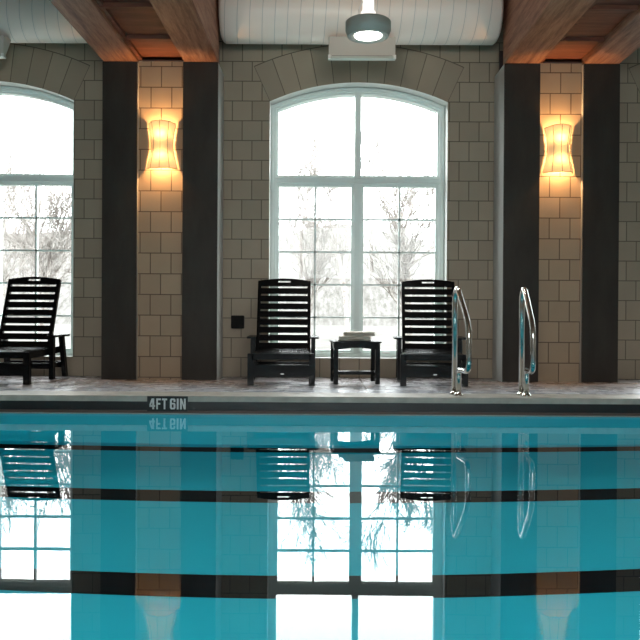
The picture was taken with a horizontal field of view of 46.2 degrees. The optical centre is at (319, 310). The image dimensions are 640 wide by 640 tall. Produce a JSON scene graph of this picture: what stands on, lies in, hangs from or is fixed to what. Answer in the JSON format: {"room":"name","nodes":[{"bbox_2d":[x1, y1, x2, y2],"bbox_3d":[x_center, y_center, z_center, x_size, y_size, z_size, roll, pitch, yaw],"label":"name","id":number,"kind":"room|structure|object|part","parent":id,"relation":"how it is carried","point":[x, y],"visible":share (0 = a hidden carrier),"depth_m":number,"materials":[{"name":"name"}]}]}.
{"room":"indoor swimming pool","nodes":[
{"label":"indoor swimming pool","id":0,"kind":"room"},
{"bbox_2d":[138,61,182,379],"bbox_3d":[-1.685,-0.911,8.135,0.478,3.450,0.400,0,0,0],"label":"tiled column","id":1,"kind":"structure","parent":0,"point":[160,83],"depth_m":7.93,"materials":[{"name":"beige tile"}]},
{"bbox_2d":[147,120,176,168],"bbox_3d":[-1.666,-1.727,7.848,0.324,0.504,0.161,0,0,0],"label":"wall sconce","id":2,"kind":"object","parent":1,"relation":"attached to","point":[162,132],"visible":1,"depth_m":7.82,"materials":[{"name":"paper"}]},
{"bbox_2d":[0,22,639,378],"bbox_3d":[0.431,-1.356,8.533,13.000,4.400,0.417,0,0,0],"label":"wall","id":3,"kind":"structure","parent":0,"point":[257,77],"depth_m":8.33,"materials":[{"name":"grey"}]},
{"bbox_2d":[0,86,73,355],"bbox_3d":[-3.726,-1.022,8.572,1.974,3.060,0.185,0,0,0],"label":"window","id":4,"kind":"structure","parent":3,"relation":"in","point":[36,180],"depth_m":8.55,"materials":[{"name":"glass"}]},
{"bbox_3d":[-3.248,-0.495,8.594,0.895,1.941,0.104,0,0,0],"label":"sash","id":5,"kind":"part","parent":4,"relation":"part of","materials":[{"name":"glass"}]},
{"bbox_2d":[231,315,243,328],"bbox_3d":[-0.913,0.131,8.318,0.146,0.145,0.034,0,0,0],"label":"wall box","id":6,"kind":"object","parent":3,"relation":"attached to","point":[237,321],"visible":1,"depth_m":8.30,"materials":[{"name":"black plastic"}]},
{"bbox_2d":[270,87,444,357],"bbox_3d":[0.424,-0.998,8.561,1.974,3.060,0.185,0,0,0],"label":"window","id":7,"kind":"structure","parent":3,"relation":"in","point":[357,183],"depth_m":8.53,"materials":[{"name":"white paint"}]},
{"bbox_3d":[-0.059,-0.477,8.586,0.899,1.941,0.104,0,0,0],"label":"sash","id":8,"kind":"part","parent":7,"relation":"part of","materials":[{"name":"glass"}]},
{"bbox_3d":[0.902,-0.471,8.583,0.895,1.941,0.104,0,0,0],"label":"sash","id":9,"kind":"part","parent":7,"relation":"part of","materials":[{"name":"glass"}]},
{"bbox_2d":[0,376,639,394],"bbox_3d":[0.397,1.515,2.177,13.000,1.528,12.340,0,0,0],"label":"floor","id":10,"kind":"structure","parent":0,"point":[7,383],"depth_m":7.30,"materials":[{"name":"tile"}]},
{"bbox_2d":[0,277,69,384],"bbox_3d":[-3.097,0.180,7.699,0.752,1.077,0.950,0,0,3],"label":"deck chair","id":11,"kind":"object","parent":10,"relation":"on","point":[25,350],"visible":1,"depth_m":7.89,"materials":[{"name":"black plastic"}]},
{"bbox_3d":[-3.389,0.494,8.110,0.044,0.440,0.168,0,0,3],"label":"leg","id":12,"kind":"part","parent":11,"relation":"part of","materials":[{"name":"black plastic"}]},
{"bbox_3d":[-3.348,0.063,7.961,0.034,0.801,0.330,0,0,3],"label":"post","id":13,"kind":"part","parent":11,"relation":"part of","materials":[{"name":"black plastic"}]},
{"bbox_3d":[-2.829,0.565,7.245,0.060,0.315,0.060,0,0,3],"label":"leg","id":14,"kind":"part","parent":11,"relation":"part of","materials":[{"name":"black plastic"}]},
{"bbox_3d":[-3.072,-0.317,8.067,0.504,0.088,0.048,0,0,3],"label":"crest rail","id":15,"kind":"part","parent":11,"relation":"part of","materials":[{"name":"black plastic"}]},
{"bbox_3d":[-2.824,0.427,7.634,0.025,0.085,0.840,0,0,3],"label":"rail","id":16,"kind":"part","parent":11,"relation":"part of","materials":[{"name":"black plastic"}]},
{"bbox_3d":[-2.780,0.499,7.782,0.044,0.440,0.070,0,0,3],"label":"leg","id":17,"kind":"part","parent":11,"relation":"part of","materials":[{"name":"black plastic"}]},
{"bbox_3d":[-2.815,0.066,7.929,0.034,0.801,0.330,0,0,3],"label":"post","id":18,"kind":"part","parent":11,"relation":"part of","materials":[{"name":"black plastic"}]},
{"bbox_3d":[-2.759,0.268,7.895,0.098,0.022,0.430,0,0,3],"label":"armrest","id":19,"kind":"part","parent":11,"relation":"part of","materials":[{"name":"black plastic"}]},
{"bbox_3d":[-2.762,0.498,8.072,0.044,0.440,0.168,0,0,3],"label":"leg","id":20,"kind":"part","parent":11,"relation":"part of","materials":[{"name":"black plastic"}]},
{"bbox_2d":[101,62,138,379],"bbox_3d":[-2.108,-0.901,8.110,0.370,3.424,0.452,0,0,0],"label":"pillar","id":21,"kind":"structure","parent":10,"relation":"on","point":[120,86],"depth_m":7.88,"materials":[{"name":"paint"}]},
{"bbox_2d":[49,0,138,62],"bbox_3d":[-2.112,-3.007,1.971,0.362,0.854,11.965,0,0,0],"label":"ceiling beam","id":22,"kind":"structure","parent":21,"relation":"on","point":[86,17],"depth_m":6.97,"materials":[{"name":"brown wood"}]},
{"bbox_2d":[95,0,183,61],"bbox_3d":[-1.691,-2.639,2.155,0.468,0.088,12.330,0,0,0],"label":"soffit","id":23,"kind":"structure","parent":22,"relation":"attached to","point":[137,22],"depth_m":7.11,"materials":[{"name":"brown wood"}]},
{"bbox_2d":[182,62,223,379],"bbox_3d":[-1.262,-0.896,8.108,0.371,3.424,0.452,0,0,0],"label":"pillar","id":24,"kind":"structure","parent":10,"relation":"on","point":[203,82],"depth_m":7.88,"materials":[{"name":"paint"}]},
{"bbox_2d":[149,0,218,62],"bbox_3d":[-1.266,-3.002,1.969,0.363,0.854,11.965,0,0,0],"label":"ceiling beam","id":25,"kind":"structure","parent":24,"relation":"on","point":[192,26],"depth_m":7.08,"materials":[{"name":"brown wood"}]},
{"bbox_2d":[247,278,318,385],"bbox_3d":[-0.382,0.197,7.746,0.752,1.077,0.950,0,0,-1],"label":"deck chair","id":26,"kind":"object","parent":10,"relation":"on","point":[259,351],"visible":1,"depth_m":7.90,"materials":[{"name":"black plastic"}]},
{"bbox_3d":[-0.676,0.579,7.305,0.060,0.315,0.060,0,0,-1],"label":"leg","id":27,"kind":"part","parent":26,"relation":"part of","materials":[{"name":"black plastic"}]},
{"bbox_3d":[-0.713,0.281,7.958,0.098,0.022,0.430,0,0,-1],"label":"armrest","id":28,"kind":"part","parent":26,"relation":"part of","materials":[{"name":"black plastic"}]},
{"bbox_3d":[-0.699,0.513,7.844,0.044,0.440,0.070,0,0,-1],"label":"leg","id":29,"kind":"part","parent":26,"relation":"part of","materials":[{"name":"black plastic"}]},
{"bbox_3d":[-0.652,0.080,7.989,0.034,0.801,0.330,0,0,-1],"label":"post","id":30,"kind":"part","parent":26,"relation":"part of","materials":[{"name":"black plastic"}]},
{"bbox_3d":[-0.385,-0.299,8.116,0.504,0.088,0.048,0,0,-1],"label":"crest rail","id":31,"kind":"part","parent":26,"relation":"part of","materials":[{"name":"black plastic"}]},
{"bbox_3d":[-0.118,0.084,7.997,0.034,0.801,0.330,0,0,-1],"label":"post","id":32,"kind":"part","parent":26,"relation":"part of","materials":[{"name":"black plastic"}]},
{"bbox_3d":[-0.080,0.582,7.314,0.060,0.315,0.060,0,0,-1],"label":"leg","id":33,"kind":"part","parent":26,"relation":"part of","materials":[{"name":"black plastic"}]},
{"bbox_3d":[-0.071,0.517,7.854,0.044,0.440,0.070,0,0,-1],"label":"leg","id":34,"kind":"part","parent":26,"relation":"part of","materials":[{"name":"black plastic"}]},
{"bbox_3d":[-0.059,0.285,7.968,0.098,0.022,0.430,0,0,-1],"label":"armrest","id":35,"kind":"part","parent":26,"relation":"part of","materials":[{"name":"black plastic"}]},
{"bbox_2d":[329,340,381,384],"bbox_3d":[0.353,0.522,7.602,0.486,0.428,0.364,0,0,-5],"label":"side table","id":36,"kind":"object","parent":10,"relation":"on","point":[374,345],"visible":0.99,"depth_m":7.46,"materials":[{"name":"black plastic"}]},
{"bbox_3d":[0.133,0.530,7.729,0.046,0.408,0.040,0,0,-5],"label":"leg","id":37,"kind":"part","parent":36,"relation":"part of","materials":[{"name":"black plastic"}]},
{"bbox_3d":[0.157,0.532,7.440,0.046,0.408,0.040,0,0,-5],"label":"leg","id":38,"kind":"part","parent":36,"relation":"part of","materials":[{"name":"black plastic"}]},
{"bbox_2d":[337,336,371,340],"bbox_3d":[0.349,0.283,7.581,0.335,0.047,0.230,0,0,-2],"label":"folded towel","id":39,"kind":"object","parent":36,"relation":"on","point":[341,338],"visible":0.98,"depth_m":7.48,"materials":[{"name":"beige fabric"}]},
{"bbox_2d":[343,331,375,335],"bbox_3d":[0.393,0.238,7.590,0.320,0.044,0.210,0,0,-6],"label":"folded towel","id":40,"kind":"object","parent":39,"relation":"on","point":[346,333],"visible":1,"depth_m":7.50,"materials":[{"name":"beige fabric"}]},
{"bbox_3d":[0.549,0.533,7.764,0.046,0.408,0.040,0,0,-5],"label":"leg","id":41,"kind":"part","parent":36,"relation":"part of","materials":[{"name":"black plastic"}]},
{"bbox_3d":[0.574,0.534,7.475,0.046,0.408,0.040,0,0,-5],"label":"leg","id":42,"kind":"part","parent":36,"relation":"part of","materials":[{"name":"black plastic"}]},
{"bbox_2d":[393,279,467,386],"bbox_3d":[1.143,0.206,7.757,0.752,1.077,0.950,0,0,4],"label":"deck chair","id":43,"kind":"object","parent":10,"relation":"on","point":[408,351],"visible":0.76,"depth_m":7.91,"materials":[{"name":"black plastic"}]},
{"bbox_3d":[0.852,0.520,8.169,0.044,0.440,0.168,0,0,4],"label":"leg","id":44,"kind":"part","parent":43,"relation":"part of","materials":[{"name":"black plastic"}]},
{"bbox_3d":[0.834,0.522,7.880,0.044,0.440,0.070,0,0,4],"label":"leg","id":45,"kind":"part","parent":43,"relation":"part of","materials":[{"name":"black plastic"}]},
{"bbox_3d":[0.815,0.587,7.340,0.060,0.315,0.060,0,0,4],"label":"leg","id":46,"kind":"part","parent":43,"relation":"part of","materials":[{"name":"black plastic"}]},
{"bbox_3d":[0.893,0.089,8.021,0.034,0.801,0.330,0,0,4],"label":"post","id":47,"kind":"part","parent":43,"relation":"part of","materials":[{"name":"black plastic"}]},
{"bbox_3d":[1.169,-0.291,8.126,0.504,0.088,0.048,0,0,4],"label":"crest rail","id":48,"kind":"part","parent":43,"relation":"part of","materials":[{"name":"black plastic"}]},
{"bbox_3d":[1.425,0.092,7.987,0.034,0.801,0.330,0,0,4],"label":"post","id":49,"kind":"part","parent":43,"relation":"part of","materials":[{"name":"black plastic"}]},
{"bbox_3d":[1.461,0.526,7.840,0.044,0.440,0.070,0,0,4],"label":"leg","id":50,"kind":"part","parent":43,"relation":"part of","materials":[{"name":"black plastic"}]},
{"bbox_3d":[1.410,0.591,7.302,0.060,0.315,0.060,0,0,4],"label":"leg","id":51,"kind":"part","parent":43,"relation":"part of","materials":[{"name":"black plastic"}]},
{"bbox_2d":[492,64,539,381],"bbox_3d":[2.113,-0.876,8.099,0.379,3.424,0.452,0,0,0],"label":"pillar","id":52,"kind":"structure","parent":10,"relation":"on","point":[516,86],"depth_m":7.87,"materials":[{"name":"paint"}]},
{"bbox_2d":[499,51,502,69],"bbox_3d":[2.124,-2.726,8.129,0.279,0.276,0.360,0,0,0],"label":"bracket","id":53,"kind":"object","parent":52,"relation":"on","point":[500,52],"visible":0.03,"depth_m":8.29,"materials":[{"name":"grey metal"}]},
{"bbox_2d":[503,0,595,64],"bbox_3d":[2.109,-2.983,1.960,0.371,0.854,11.965,0,0,0],"label":"ceiling beam","id":54,"kind":"structure","parent":52,"relation":"on","point":[532,29],"depth_m":7.09,"materials":[{"name":"brown wood"}]},
{"bbox_2d":[579,64,619,382],"bbox_3d":[2.946,-0.871,8.096,0.385,3.424,0.452,0,0,0],"label":"pillar","id":55,"kind":"structure","parent":10,"relation":"on","point":[600,117],"depth_m":7.87,"materials":[{"name":"paint"}]},
{"bbox_2d":[582,4,639,64],"bbox_3d":[2.942,-2.978,1.958,0.377,0.854,11.965,0,0,0],"label":"ceiling beam","id":56,"kind":"structure","parent":55,"relation":"on","point":[623,40],"depth_m":7.29,"materials":[{"name":"brown wood"}]},
{"bbox_3d":[0.402,1.445,3.747,10.800,1.450,5.080,0,0,0],"label":"basin","id":57,"kind":"object","parent":10,"relation":"in","visible":0},
{"bbox_2d":[0,413,639,639],"bbox_3d":[0.405,0.889,3.734,10.800,0.001,5.061,0,0,0],"label":"pool water","id":58,"kind":"object","parent":57,"relation":"in","point":[114,526],"visible":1,"depth_m":3.08,"materials":[{"name":"teal liquid"}]},
{"bbox_2d":[0,401,639,416],"bbox_3d":[0.412,0.846,6.284,10.800,0.141,0.040,0,0,0],"label":"pool edge","id":59,"kind":"object","parent":57,"relation":"attached to","point":[130,407],"visible":0.65,"depth_m":6.29,"materials":[{"name":"black tile"}]},
{"bbox_2d":[0,391,639,403],"bbox_3d":[0.413,0.750,6.427,10.800,0.048,0.312,0,0,0],"label":"pool coping","id":60,"kind":"object","parent":57,"relation":"on","point":[4,395],"visible":1,"depth_m":6.28,"materials":[{"name":"stone"}]},
{"bbox_2d":[147,396,187,411],"bbox_3d":[-1.274,0.782,6.268,0.340,0.126,0.014,0,0,0],"label":"depth marker","id":61,"kind":"object","parent":60,"relation":"attached to","point":[154,403],"visible":1,"depth_m":6.26,"materials":[{"name":"black tile"}]},
{"bbox_2d":[450,286,471,395],"bbox_3d":[1.205,0.264,6.347,0.088,0.935,0.409,0,0,-13],"label":"pool handrail","id":62,"kind":"object","parent":60,"relation":"on","point":[457,293],"visible":1,"depth_m":6.40,"materials":[{"name":"silver metal"}]},
{"bbox_2d":[516,287,535,396],"bbox_3d":[1.758,0.267,6.343,0.107,0.935,0.405,0,0,0],"label":"pool handrail","id":63,"kind":"object","parent":60,"relation":"on","point":[524,300],"visible":1,"depth_m":6.40,"materials":[{"name":"silver metal"}]},
{"bbox_2d":[538,63,581,381],"bbox_3d":[2.528,-0.887,8.123,0.453,3.450,0.400,0,0,0],"label":"tiled column","id":64,"kind":"structure","parent":0,"point":[560,84],"depth_m":7.92,"materials":[{"name":"beige tile"}]},
{"bbox_2d":[543,124,572,172],"bbox_3d":[2.511,-1.683,7.837,0.324,0.504,0.161,0,0,0],"label":"wall sconce","id":65,"kind":"object","parent":64,"relation":"attached to","point":[558,136],"visible":1,"depth_m":7.81,"materials":[{"name":"paper"}]},
{"bbox_2d":[540,0,639,63],"bbox_3d":[2.522,-2.615,2.144,0.443,0.088,12.330,0,0,0],"label":"soffit","id":66,"kind":"structure","parent":0,"point":[602,16],"depth_m":7.07,"materials":[{"name":"brown wood"}]},
{"bbox_3d":[0.427,-3.596,2.229,13.600,0.150,13.100,0,0,0],"label":"ceiling","id":67,"kind":"structure","parent":0,"visible":0},
{"bbox_2d":[0,0,86,42],"bbox_3d":[-4.153,-3.220,7.978,3.715,0.710,0.600,0,0,0],"label":"air duct","id":68,"kind":"object","parent":67,"relation":"hanging from","point":[21,21],"visible":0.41,"depth_m":7.75,"materials":[{"name":"white metal"}]},
{"bbox_2d":[0,35,10,58],"bbox_3d":[-3.608,-2.737,7.825,0.700,0.249,0.216,0,0,0],"label":"air diffuser","id":69,"kind":"object","parent":68,"relation":"hanging from","point":[5,41],"visible":1,"depth_m":7.76,"materials":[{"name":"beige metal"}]},
{"bbox_2d":[218,0,503,44],"bbox_3d":[0.422,-3.193,7.966,2.935,0.710,0.600,0,0,0],"label":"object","id":70,"kind":"structure","parent":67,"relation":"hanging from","point":[413,22],"depth_m":7.71,"materials":[{"name":"beige paint"}]},
{"bbox_2d":[328,36,395,60],"bbox_3d":[0.434,-2.714,7.814,0.700,0.249,0.216,0,0,0],"label":"air diffuser","id":71,"kind":"object","parent":70,"relation":"hanging from","point":[340,48],"visible":0.96,"depth_m":7.72,"materials":[{"name":"beige metal"}]},
{"bbox_3d":[0.433,-2.604,7.751,0.696,0.024,0.078,0,0,0],"label":"slot rail","id":72,"kind":"part","parent":71,"relation":"part of","materials":[{"name":"grey metal"}]},
{"bbox_2d":[345,0,390,43],"bbox_3d":[0.419,-2.959,6.482,0.392,1.202,0.392,0,0,0],"label":"pendant lamp","id":73,"kind":"object","parent":67,"relation":"hanging from","point":[367,27],"visible":1,"depth_m":6.38,"materials":[{"name":"grey metal"}]},
{"bbox_3d":[0.420,-3.071,6.482,0.100,0.978,0.100,0,0,0],"label":"stem","id":74,"kind":"part","parent":73,"relation":"part of","materials":[{"name":"white metal"}]},
{"label":"outside","id":75,"kind":"structure","parent":0,"visible":0},
{"bbox_2d":[4,323,433,349],"bbox_3d":[0.166,0.980,64.386,140.000,0.300,111.240,0,0,0],"label":"ground","id":76,"kind":"structure","parent":75,"point":[385,334],"depth_m":31.74,"materials":[{"name":"white snow"}]},
{"bbox_2d":[1,139,67,298],"bbox_3d":[-8.343,-1.833,19.894,2.756,5.777,3.294,0,0,-5],"label":"bare tree","id":77,"kind":"object","parent":76,"relation":"on","point":[9,169],"visible":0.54,"depth_m":20.11,"materials":[{"name":"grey plant"}]},
{"bbox_2d":[3,158,70,340],"bbox_3d":[-5.848,-1.098,16.287,2.398,4.376,1.895,0,0,0],"label":"bare tree","id":78,"kind":"object","parent":76,"relation":"on","point":[46,267],"visible":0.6,"depth_m":16.19,"materials":[{"name":"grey plant"}]},
{"bbox_2d":[2,131,71,324],"bbox_3d":[-10.946,-3.093,28.927,6.045,8.176,4.271,0,0,15],"label":"bare tree","id":79,"kind":"object","parent":76,"relation":"on","point":[20,167],"visible":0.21,"depth_m":29.09,"materials":[{"name":"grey plant"}]},
{"bbox_2d":[3,223,433,325],"bbox_3d":[0.170,-3.384,56.482,140.000,8.716,21.000,0,0,0],"label":"bank","id":80,"kind":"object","parent":76,"relation":"on","point":[377,302],"visible":0.03,"depth_m":50.54,"materials":[{"name":"white snow"}]},
{"bbox_2d":[279,119,350,346],"bbox_3d":[-0.425,-1.880,18.715,2.334,5.976,3.319,0,0,-20],"label":"bare tree","id":81,"kind":"object","parent":76,"relation":"on","point":[308,245],"visible":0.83,"depth_m":18.76,"materials":[{"name":"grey plant"}]},
{"bbox_2d":[281,138,383,330],"bbox_3d":[0.371,-2.729,29.764,4.268,7.562,6.262,0,0,22],"label":"bare tree","id":82,"kind":"object","parent":76,"relation":"on","point":[338,258],"visible":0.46,"depth_m":29.46,"materials":[{"name":"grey plant"}]},
{"bbox_2d":[339,124,435,343],"bbox_3d":[2.230,-1.429,15.424,3.637,5.138,2.335,0,0,0],"label":"bare tree","id":83,"kind":"object","parent":76,"relation":"on","point":[405,259],"visible":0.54,"depth_m":15.43,"materials":[{"name":"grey plant"}]}
]}

